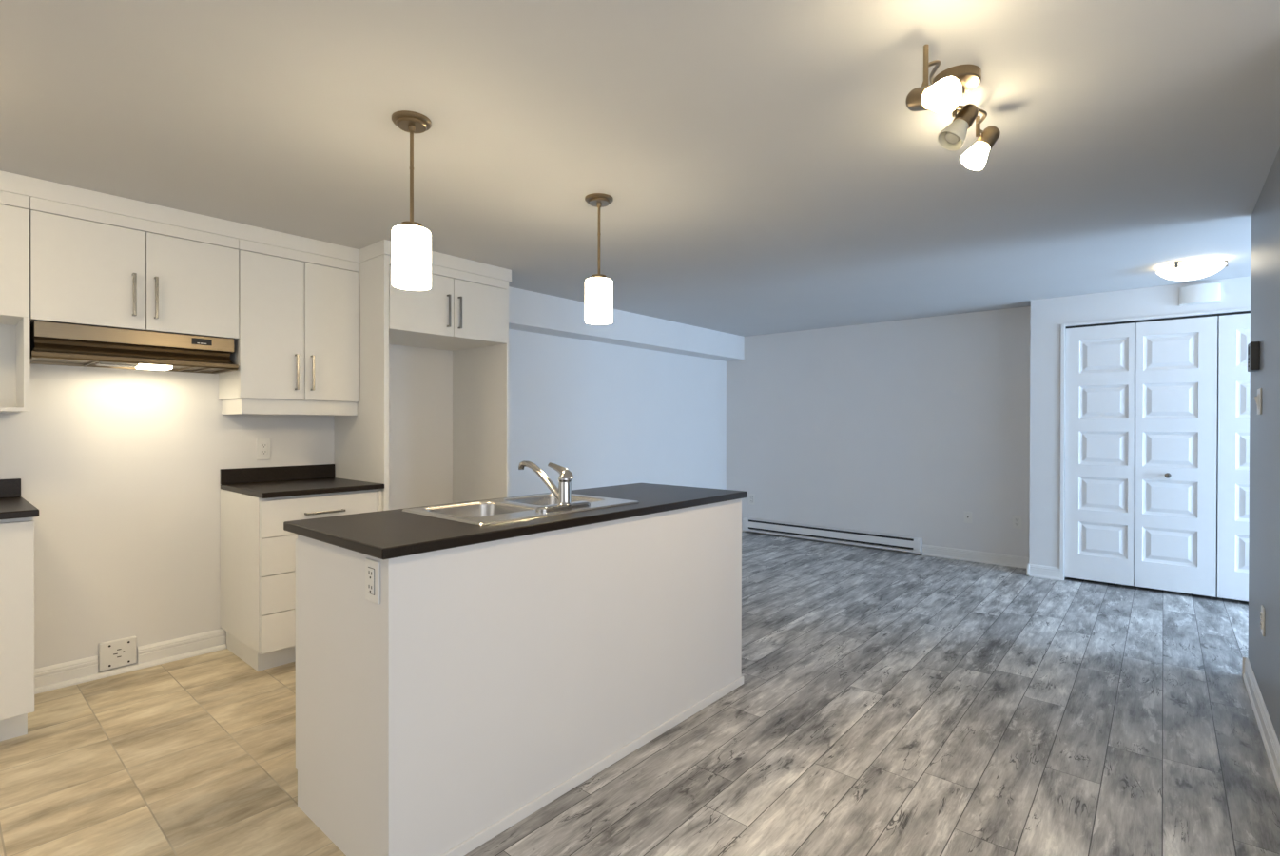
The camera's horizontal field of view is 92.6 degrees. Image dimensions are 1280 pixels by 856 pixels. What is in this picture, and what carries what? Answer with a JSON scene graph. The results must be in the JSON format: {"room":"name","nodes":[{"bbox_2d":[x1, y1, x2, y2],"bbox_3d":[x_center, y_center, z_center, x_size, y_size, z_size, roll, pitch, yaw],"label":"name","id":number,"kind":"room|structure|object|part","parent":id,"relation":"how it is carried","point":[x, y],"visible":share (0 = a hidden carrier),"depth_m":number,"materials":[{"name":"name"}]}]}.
{"room":"open-plan kitchen","nodes":[
{"label":"open-plan kitchen","id":0,"kind":"room"},
{"bbox_2d":[0,648,346,855],"bbox_3d":[-2.049,1.286,1.921,2.400,0.100,4.850,0,0,41],"label":"floor","id":1,"kind":"structure","parent":0,"point":[195,755],"depth_m":2.21,"materials":[{"name":"beige tile"}]},
{"bbox_2d":[0,517,34,740],"bbox_3d":[-2.912,0.789,2.269,0.629,0.886,0.899,0,0,41],"label":"base cabinet","id":2,"kind":"object","parent":1,"relation":"on","point":[16,534],"visible":0.94,"depth_m":2.37,"materials":[{"name":"white wood"}]},
{"bbox_2d":[0,478,38,519],"bbox_3d":[-2.896,0.290,2.262,0.658,0.112,0.912,0,0,41],"label":"countertop","id":3,"kind":"structure","parent":2,"relation":"on","point":[12,505],"depth_m":2.57,"materials":[{"name":"brown laminate"}]},
{"bbox_2d":[220,488,382,671],"bbox_3d":[-1.893,0.786,3.438,0.659,0.886,0.618,0,0,41],"label":"base cabinet","id":4,"kind":"object","parent":1,"relation":"on","point":[258,556],"visible":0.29,"depth_m":3.13,"materials":[{"name":"white wood"}]},
{"bbox_3d":[-1.680,0.829,3.240,0.018,0.188,0.587,0,0,41],"label":"drawer","id":5,"kind":"part","parent":4,"relation":"part of","materials":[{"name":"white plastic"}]},
{"bbox_3d":[-1.680,1.020,3.241,0.018,0.186,0.587,0,0,41],"label":"drawer","id":6,"kind":"part","parent":4,"relation":"part of","materials":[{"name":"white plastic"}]},
{"bbox_3d":[-1.680,0.638,3.239,0.018,0.186,0.587,0,0,41],"label":"drawer","id":7,"kind":"part","parent":4,"relation":"part of","materials":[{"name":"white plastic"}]},
{"bbox_2d":[220,464,384,498],"bbox_3d":[-1.892,0.286,3.436,0.658,0.112,0.617,0,0,41],"label":"countertop","id":8,"kind":"structure","parent":4,"relation":"on","point":[262,482],"depth_m":3.46,"materials":[{"name":"brown laminate"}]},
{"bbox_3d":[-1.679,0.451,3.239,0.018,0.181,0.587,0,0,41],"label":"drawer","id":9,"kind":"part","parent":4,"relation":"part of","materials":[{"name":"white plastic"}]},
{"bbox_3d":[-1.658,0.444,3.227,0.031,0.012,0.197,0,0,41],"label":"handle","id":10,"kind":"part","parent":4,"relation":"part of","materials":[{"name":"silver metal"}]},
{"bbox_2d":[334,253,508,510],"bbox_3d":[-1.398,0.121,3.993,0.681,2.211,0.869,0,0,41],"label":"enclosure","id":11,"kind":"object","parent":1,"relation":"on","point":[465,314],"visible":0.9,"depth_m":3.85,"materials":[{"name":"white wood"}]},
{"bbox_3d":[-1.685,0.122,3.685,0.647,2.211,0.028,0,0,41],"label":"panel","id":12,"kind":"part","parent":11,"relation":"part of","materials":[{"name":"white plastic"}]},
{"bbox_3d":[-1.296,-0.746,3.643,0.018,0.360,0.413,0,0,41],"label":"door","id":13,"kind":"part","parent":11,"relation":"part of","materials":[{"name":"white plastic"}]},
{"bbox_3d":[-1.171,-0.719,3.752,0.031,0.197,0.013,0,0,41],"label":"handle","id":14,"kind":"part","parent":11,"relation":"part of","materials":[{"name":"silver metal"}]},
{"bbox_3d":[-1.121,-0.719,3.812,0.031,0.197,0.013,0,0,41],"label":"handle","id":15,"kind":"part","parent":11,"relation":"part of","materials":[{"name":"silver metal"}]},
{"bbox_3d":[-1.135,0.120,4.328,0.647,2.211,0.018,0,0,41],"label":"panel","id":16,"kind":"part","parent":11,"relation":"part of","materials":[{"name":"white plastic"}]},
{"bbox_3d":[-1.024,-0.747,3.961,0.018,0.360,0.415,0,0,41],"label":"door","id":17,"kind":"part","parent":11,"relation":"part of","materials":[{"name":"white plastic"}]},
{"bbox_2d":[295,498,743,855],"bbox_3d":[-0.317,0.787,2.485,0.636,0.898,1.783,0,0,41],"label":"kitchen island","id":18,"kind":"object","parent":1,"relation":"on","point":[486,683],"visible":0.78,"depth_m":1.92,"materials":[{"name":"paint"}]},
{"bbox_3d":[-0.985,0.743,2.177,0.020,0.757,0.440,0,0,41],"label":"door","id":19,"kind":"part","parent":18,"relation":"part of","materials":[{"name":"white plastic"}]},
{"bbox_2d":[365,558,380,603],"bbox_3d":[-0.726,0.413,1.656,0.076,0.114,0.009,0,0,41],"label":"wall outlet","id":20,"kind":"object","parent":18,"relation":"attached to","point":[372,567],"visible":1,"depth_m":1.65,"materials":[{"name":"white plastic"}]},
{"bbox_2d":[368,567,374,594],"bbox_3d":[-0.727,0.413,1.655,0.034,0.068,0.004,0,0,41],"label":"receptacle","id":21,"kind":"object","parent":20,"relation":"attached to","point":[371,571],"depth_m":1.65,"materials":[{"name":"white plastic"}]},
{"bbox_2d":[283,483,747,559],"bbox_3d":[-0.327,0.321,2.482,0.673,0.030,1.815,0,0,41],"label":"island countertop","id":22,"kind":"structure","parent":18,"relation":"on","point":[390,533],"depth_m":1.98,"materials":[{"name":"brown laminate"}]},
{"bbox_2d":[402,492,639,524],"bbox_3d":[-0.442,0.380,2.394,0.512,0.158,0.780,0,0,41],"label":"sink","id":23,"kind":"object","parent":22,"relation":"in","point":[488,512],"visible":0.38,"depth_m":2.41,"materials":[{"name":"metal"}]},
{"bbox_2d":[422,501,536,517],"bbox_3d":[-0.597,0.380,2.287,0.340,0.157,0.326,0,0,41],"label":"basin","id":24,"kind":"object","parent":23,"relation":"in","point":[478,509],"depth_m":2.43,"materials":[{"name":"silver metal"}]},
{"bbox_2d":[504,494,604,505],"bbox_3d":[-0.357,0.379,2.566,0.340,0.157,0.322,0,0,41],"label":"basin","id":25,"kind":"object","parent":23,"relation":"in","point":[539,499],"depth_m":2.69,"materials":[{"name":"silver metal"}]},
{"bbox_2d":[518,460,590,511],"bbox_3d":[-0.380,0.216,2.399,0.308,0.169,0.260,0,0,41],"label":"faucet","id":26,"kind":"object","parent":22,"relation":"on","point":[563,493],"visible":1,"depth_m":2.32,"materials":[{"name":"silver metal"}]},
{"bbox_3d":[-0.391,0.207,2.415,0.270,0.151,0.029,0,0,41],"label":"spout","id":27,"kind":"part","parent":26,"relation":"part of","materials":[{"name":"silver metal"}]},
{"bbox_3d":[-0.307,0.167,2.344,0.126,0.065,0.032,0,0,41],"label":"lever","id":28,"kind":"part","parent":26,"relation":"part of","materials":[{"name":"silver metal"}]},
{"bbox_3d":[-0.289,0.295,2.322,0.056,0.014,0.260,0,0,41],"label":"plate","id":29,"kind":"part","parent":26,"relation":"part of","materials":[{"name":"silver metal"}]},
{"bbox_3d":[-0.306,1.218,2.477,0.606,0.036,1.783,0,0,41],"label":"trim","id":30,"kind":"part","parent":18,"relation":"part of","materials":[{"name":"paint"}]},
{"bbox_2d":[0,329,726,672],"bbox_3d":[-1.804,0.129,4.161,0.150,2.392,8.878,0,0,41],"label":"wall","id":31,"kind":"structure","parent":0,"point":[120,468],"depth_m":3.36,"materials":[{"name":"paint"}]},
{"bbox_2d":[0,478,20,498],"bbox_3d":[-3.141,0.275,2.469,0.017,0.084,0.908,0,0,41],"label":"backsplash","id":32,"kind":"structure","parent":31,"relation":"attached to","point":[11,487],"depth_m":2.78,"materials":[{"name":"brown laminate"}]},
{"bbox_2d":[0,190,29,412],"bbox_3d":[-3.012,-0.525,2.359,0.350,0.909,0.912,0,0,41],"label":"upper cabinet","id":33,"kind":"object","parent":31,"relation":"attached to","point":[14,208],"visible":1,"depth_m":2.58,"materials":[{"name":"white wood"}]},
{"bbox_3d":[-2.738,-0.695,2.424,0.018,0.456,0.454,0,0,41],"label":"door","id":34,"kind":"part","parent":33,"relation":"part of","materials":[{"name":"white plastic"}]},
{"bbox_2d":[98,636,135,671],"bbox_3d":[-2.624,1.132,3.077,0.021,0.138,0.145,0,0,41],"label":"outlet","id":35,"kind":"object","parent":31,"relation":"attached to","point":[118,652],"visible":1,"depth_m":3.07,"materials":[{"name":"white plastic"}]},
{"bbox_2d":[34,628,226,694],"bbox_3d":[-2.578,1.177,3.114,0.045,0.105,0.805,0,0,41],"label":"baseboard","id":36,"kind":"structure","parent":31,"relation":"attached to","point":[65,674],"depth_m":3.13,"materials":[{"name":"paint"}]},
{"bbox_2d":[29,196,239,339],"bbox_3d":[-2.452,-0.723,2.989,0.380,0.517,0.771,0,0,41],"label":"upper cabinet","id":37,"kind":"object","parent":31,"relation":"attached to","point":[92,267],"visible":1,"depth_m":2.83,"materials":[{"name":"white wood"}]},
{"bbox_3d":[-2.463,-0.694,2.745,0.018,0.461,0.384,0,0,41],"label":"door","id":38,"kind":"part","parent":37,"relation":"part of","materials":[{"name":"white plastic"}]},
{"bbox_2d":[29,320,238,373],"bbox_3d":[-2.458,-0.373,2.989,0.371,0.174,0.759,0,0,41],"label":"range hood","id":39,"kind":"object","parent":37,"relation":"attached to","point":[50,343],"visible":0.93,"depth_m":2.87,"materials":[{"name":"metal"}]},
{"bbox_2d":[95,361,172,370],"bbox_3d":[-2.416,-0.298,2.927,0.120,0.024,0.270,0,0,41],"label":"lamp","id":40,"kind":"object","parent":39,"relation":"on","point":[100,363],"depth_m":2.91,"materials":[{"name":"white"}]},
{"bbox_3d":[-2.193,-0.431,3.063,0.009,0.030,0.083,0,0,41],"label":"control panel","id":41,"kind":"part","parent":39,"relation":"part of","materials":[{"name":"black plastic"}]},
{"bbox_3d":[-2.349,-0.619,2.843,0.031,0.197,0.013,0,0,41],"label":"handle","id":42,"kind":"part","parent":37,"relation":"part of","materials":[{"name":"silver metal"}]},
{"bbox_3d":[-2.296,-0.618,2.905,0.031,0.197,0.013,0,0,41],"label":"handle","id":43,"kind":"part","parent":37,"relation":"part of","materials":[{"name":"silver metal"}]},
{"bbox_3d":[-2.212,-0.695,3.039,0.018,0.461,0.381,0,0,41],"label":"door","id":44,"kind":"part","parent":37,"relation":"part of","materials":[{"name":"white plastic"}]},
{"bbox_2d":[0,170,511,282],"bbox_3d":[-2.341,-1.021,2.901,0.662,0.080,3.772,0,0,41],"label":"trim","id":45,"kind":"structure","parent":31,"relation":"attached to","point":[12,183],"depth_m":3.06,"materials":[{"name":"white wood"}]},
{"bbox_2d":[256,438,270,460],"bbox_3d":[-2.199,0.122,3.576,0.009,0.126,0.072,0,0,41],"label":"wall outlet","id":46,"kind":"object","parent":31,"relation":"attached to","point":[262,444],"visible":1,"depth_m":3.57,"materials":[{"name":"white plastic"}]},
{"bbox_2d":[260,443,267,447],"bbox_3d":[-2.197,0.103,3.575,0.005,0.029,0.034,0,0,41],"label":"receptacle","id":47,"kind":"object","parent":46,"relation":"attached to","point":[262,445],"depth_m":3.57,"materials":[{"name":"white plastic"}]},
{"bbox_2d":[260,449,267,454],"bbox_3d":[-2.198,0.142,3.575,0.005,0.029,0.034,0,0,41],"label":"receptacle","id":48,"kind":"object","parent":46,"relation":"attached to","point":[262,452],"depth_m":3.57,"materials":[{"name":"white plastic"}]},
{"bbox_2d":[220,464,334,484],"bbox_3d":[-2.136,0.271,3.644,0.017,0.084,0.617,0,0,41],"label":"backsplash","id":49,"kind":"structure","parent":31,"relation":"attached to","point":[302,472],"depth_m":3.61,"materials":[{"name":"brown laminate"}]},
{"bbox_2d":[218,238,359,415],"bbox_3d":[-1.998,-0.529,3.522,0.380,0.908,0.623,0,0,41],"label":"upper cabinet","id":50,"kind":"object","parent":31,"relation":"attached to","point":[296,351],"visible":1,"depth_m":3.38,"materials":[{"name":"white wood"}]},
{"bbox_3d":[-1.984,-0.541,3.306,0.018,0.769,0.312,0,0,41],"label":"door","id":51,"kind":"part","parent":50,"relation":"part of","materials":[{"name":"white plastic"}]},
{"bbox_3d":[-1.893,-0.308,3.378,0.031,0.197,0.013,0,0,41],"label":"handle","id":52,"kind":"part","parent":50,"relation":"part of","materials":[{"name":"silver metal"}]},
{"bbox_3d":[-1.839,-0.309,3.441,0.031,0.197,0.013,0,0,41],"label":"handle","id":53,"kind":"part","parent":50,"relation":"part of","materials":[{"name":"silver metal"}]},
{"bbox_3d":[-1.782,-0.542,3.542,0.018,0.769,0.302,0,0,41],"label":"door","id":54,"kind":"part","parent":50,"relation":"part of","materials":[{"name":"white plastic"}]},
{"bbox_2d":[508,286,744,361],"bbox_3d":[-0.067,-0.936,5.882,0.244,0.272,3.698,0,0,41],"label":"beam","id":55,"kind":"structure","parent":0,"point":[529,311],"depth_m":5.58,"materials":[{"name":"paint"}]},
{"bbox_2d":[0,0,1279,336],"bbox_3d":[1.295,-1.108,1.506,8.300,0.120,8.878,0,0,41],"label":"ceiling","id":56,"kind":"structure","parent":0,"point":[766,166],"depth_m":2.19,"materials":[{"name":"paint"}]},
{"bbox_2d":[391,110,431,290],"bbox_3d":[-0.782,-0.770,2.098,0.128,0.570,0.128,0,0,41],"label":"pendant lamp","id":57,"kind":"object","parent":56,"relation":"hanging from","point":[411,242],"visible":1,"depth_m":2.06,"materials":[{"name":"white glass"}]},
{"bbox_3d":[-0.782,-0.857,2.098,0.014,0.335,0.014,0,0,41],"label":"stem","id":58,"kind":"part","parent":57,"relation":"part of","materials":[{"name":"silver metal"}]},
{"bbox_3d":[-0.783,-0.583,2.099,0.127,0.196,0.127,0,0,41],"label":"lamp shade","id":59,"kind":"part","parent":57,"relation":"part of","materials":[{"name":"white glass"}]},
{"bbox_2d":[584,193,613,324],"bbox_3d":[-0.189,-0.772,2.820,0.128,0.570,0.128,0,0,41],"label":"pendant lamp","id":60,"kind":"object","parent":56,"relation":"hanging from","point":[598,288],"visible":1,"depth_m":2.77,"materials":[{"name":"white glass"}]},
{"bbox_3d":[-0.189,-0.585,2.821,0.127,0.196,0.127,0,0,41],"label":"lamp shade","id":61,"kind":"part","parent":60,"relation":"part of","materials":[{"name":"white glass"}]},
{"bbox_3d":[-0.189,-0.860,2.820,0.014,0.335,0.014,0,0,41],"label":"stem","id":62,"kind":"part","parent":60,"relation":"part of","materials":[{"name":"silver metal"}]},
{"bbox_2d":[905,44,1000,170],"bbox_3d":[0.912,-0.911,1.774,0.143,0.278,0.727,0,0,38],"label":"track spotlight","id":63,"kind":"object","parent":56,"relation":"attached to","point":[943,95],"visible":1,"depth_m":1.80,"materials":[{"name":"white glass"}]},
{"bbox_3d":[0.736,-0.816,1.512,0.061,0.048,0.050,0,0,41],"label":"bulb","id":64,"kind":"part","parent":63,"relation":"part of","materials":[{"name":"white glass"}]},
{"bbox_3d":[0.959,-0.901,1.867,0.049,0.062,0.049,0,0,41],"label":"bulb","id":65,"kind":"part","parent":63,"relation":"part of","materials":[{"name":"white glass"}]},
{"bbox_3d":[1.111,-0.905,2.021,0.052,0.062,0.048,0,0,41],"label":"bulb","id":66,"kind":"part","parent":63,"relation":"part of","materials":[{"name":"white glass"}]},
{"bbox_2d":[1155,256,1227,280],"bbox_3d":[3.534,-1.005,3.926,0.344,0.101,0.340,0,0,41],"label":"flush ceiling light","id":67,"kind":"object","parent":56,"relation":"attached to","point":[1195,268],"visible":1,"depth_m":3.84,"materials":[{"name":"glass"}]},
{"bbox_2d":[464,531,1279,855],"bbox_3d":[1.290,1.294,1.518,8.000,0.100,8.578,0,0,41],"label":"floor","id":68,"kind":"structure","parent":0,"point":[887,703],"depth_m":2.50,"materials":[{"name":"grey wood"}]},
{"bbox_2d":[726,306,1218,593],"bbox_3d":[4.186,0.138,4.780,8.150,2.392,0.150,0,0,41],"label":"wall","id":69,"kind":"structure","parent":0,"point":[909,427],"depth_m":6.10,"materials":[{"name":"paint"}]},
{"bbox_2d":[748,493,755,504],"bbox_3d":[1.302,0.833,7.144,0.080,0.124,0.009,0,0,41],"label":"wall outlet","id":70,"kind":"object","parent":69,"relation":"attached to","point":[751,497],"visible":1,"depth_m":7.14,"materials":[{"name":"white plastic"}]},
{"bbox_2d":[742,517,922,553],"bbox_3d":[1.965,1.131,6.538,1.958,0.140,0.068,0,0,41],"label":"baseboard heater","id":71,"kind":"object","parent":69,"relation":"attached to","point":[832,534],"visible":1,"depth_m":6.43,"materials":[{"name":"white metal"}]},
{"bbox_3d":[1.947,1.122,6.517,1.838,0.066,0.008,0,0,41],"label":"panel","id":72,"kind":"part","parent":71,"relation":"part of","materials":[{"name":"white metal"}]},
{"bbox_2d":[741,523,1028,568],"bbox_3d":[2.239,1.173,6.337,3.135,0.098,0.020,0,0,41],"label":"baseboard","id":73,"kind":"structure","parent":69,"relation":"attached to","point":[1017,561],"depth_m":5.61,"materials":[{"name":"paint"}]},
{"bbox_2d":[964,511,971,523],"bbox_3d":[3.032,0.827,5.660,0.066,0.105,0.015,0,0,41],"label":"wall jack","id":74,"kind":"object","parent":69,"relation":"attached to","point":[967,514],"visible":1,"depth_m":5.66,"materials":[{"name":"white plastic"}]},
{"bbox_2d":[1012,514,1021,528],"bbox_3d":[3.331,0.829,5.408,0.070,0.115,0.009,0,0,41],"label":"wall outlet","id":75,"kind":"object","parent":69,"relation":"attached to","point":[1017,519],"visible":1,"depth_m":5.41,"materials":[{"name":"white plastic"}]},
{"bbox_2d":[1028,275,1250,567],"bbox_3d":[5.185,0.095,3.636,4.845,2.292,0.290,0,0,41],"label":"wall","id":76,"kind":"structure","parent":0,"point":[1047,315],"depth_m":4.99,"materials":[{"name":"paint"}]},
{"bbox_2d":[1026,562,1060,580],"bbox_3d":[3.402,1.181,5.138,0.233,0.098,0.290,0,0,41],"label":"baseboard","id":77,"kind":"structure","parent":76,"relation":"attached to","point":[1032,570],"depth_m":5.03,"materials":[{"name":"paint"}]},
{"bbox_2d":[1064,315,1217,597],"bbox_3d":[3.773,0.203,4.655,0.893,2.006,0.073,0,0,41],"label":"door","id":78,"kind":"structure","parent":76,"relation":"in","point":[1166,526],"depth_m":4.64,"materials":[{"name":"paint"}]},
{"bbox_3d":[3.902,0.350,4.524,0.038,0.038,0.041,0,0,41],"label":"knob","id":79,"kind":"part","parent":78,"relation":"part of","materials":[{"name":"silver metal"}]},
{"bbox_2d":[1059,307,1250,580],"bbox_3d":[4.152,0.200,4.387,1.881,2.072,0.112,0,0,41],"label":"trim","id":80,"kind":"structure","parent":76,"relation":"attached to","point":[1062,326],"depth_m":4.94,"materials":[{"name":"paint"}]},
{"bbox_2d":[1066,310,1250,328],"bbox_3d":[4.151,-0.808,4.378,1.823,0.016,0.042,0,0,41],"label":"trim","id":81,"kind":"structure","parent":76,"relation":"attached to","point":[1243,312],"depth_m":4.57,"materials":[{"name":"white wood"}]},
{"bbox_2d":[1179,281,1221,306],"bbox_3d":[4.024,-0.966,4.401,0.222,0.142,0.050,0,0,41],"label":"door chime","id":82,"kind":"object","parent":76,"relation":"attached to","point":[1203,293],"visible":1,"depth_m":4.38,"materials":[{"name":"white plastic"}]},
{"bbox_2d":[1217,312,1250,601],"bbox_3d":[4.457,0.207,4.070,0.893,2.006,0.073,0,0,41],"label":"door","id":83,"kind":"structure","parent":76,"relation":"in","point":[1233,330],"depth_m":4.31,"materials":[{"name":"paint"}]},
{"bbox_2d":[1248,147,1279,743],"bbox_3d":[2.428,0.097,2.247,0.120,2.292,1.970,0,0,41],"label":"wall","id":84,"kind":"structure","parent":0,"point":[1264,533],"depth_m":2.55,"materials":[{"name":"grey paint"}]},
{"bbox_2d":[1247,341,1260,371],"bbox_3d":[2.790,-0.323,2.784,0.032,0.128,0.124,0,0,41],"label":"thermostat","id":85,"kind":"object","parent":84,"relation":"attached to","point":[1253,347],"visible":1,"depth_m":2.74,"materials":[{"name":"grey plastic"}]},
{"bbox_2d":[1254,387,1261,414],"bbox_3d":[2.739,-0.117,2.717,0.020,0.115,0.115,0,0,41],"label":"light switch","id":86,"kind":"object","parent":84,"relation":"attached to","point":[1258,399],"visible":1,"depth_m":2.68,"materials":[{"name":"white plastic"}]},
{"bbox_3d":[2.744,-0.117,2.712,0.006,0.115,0.115,0,0,41],"label":"plate","id":87,"kind":"part","parent":86,"relation":"part of","materials":[{"name":"white plastic"}]},
{"bbox_2d":[1241,657,1279,794],"bbox_3d":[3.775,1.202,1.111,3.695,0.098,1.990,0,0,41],"label":"baseboard","id":88,"kind":"structure","parent":84,"relation":"attached to","point":[1268,733],"depth_m":2.48,"materials":[{"name":"paint"}]},
{"bbox_2d":[1260,604,1264,636],"bbox_3d":[2.624,0.811,2.581,0.009,0.117,0.075,0,0,41],"label":"wall outlet","id":89,"kind":"object","parent":84,"relation":"attached to","point":[1262,612],"visible":1,"depth_m":2.57,"materials":[{"name":"white plastic"}]}
]}

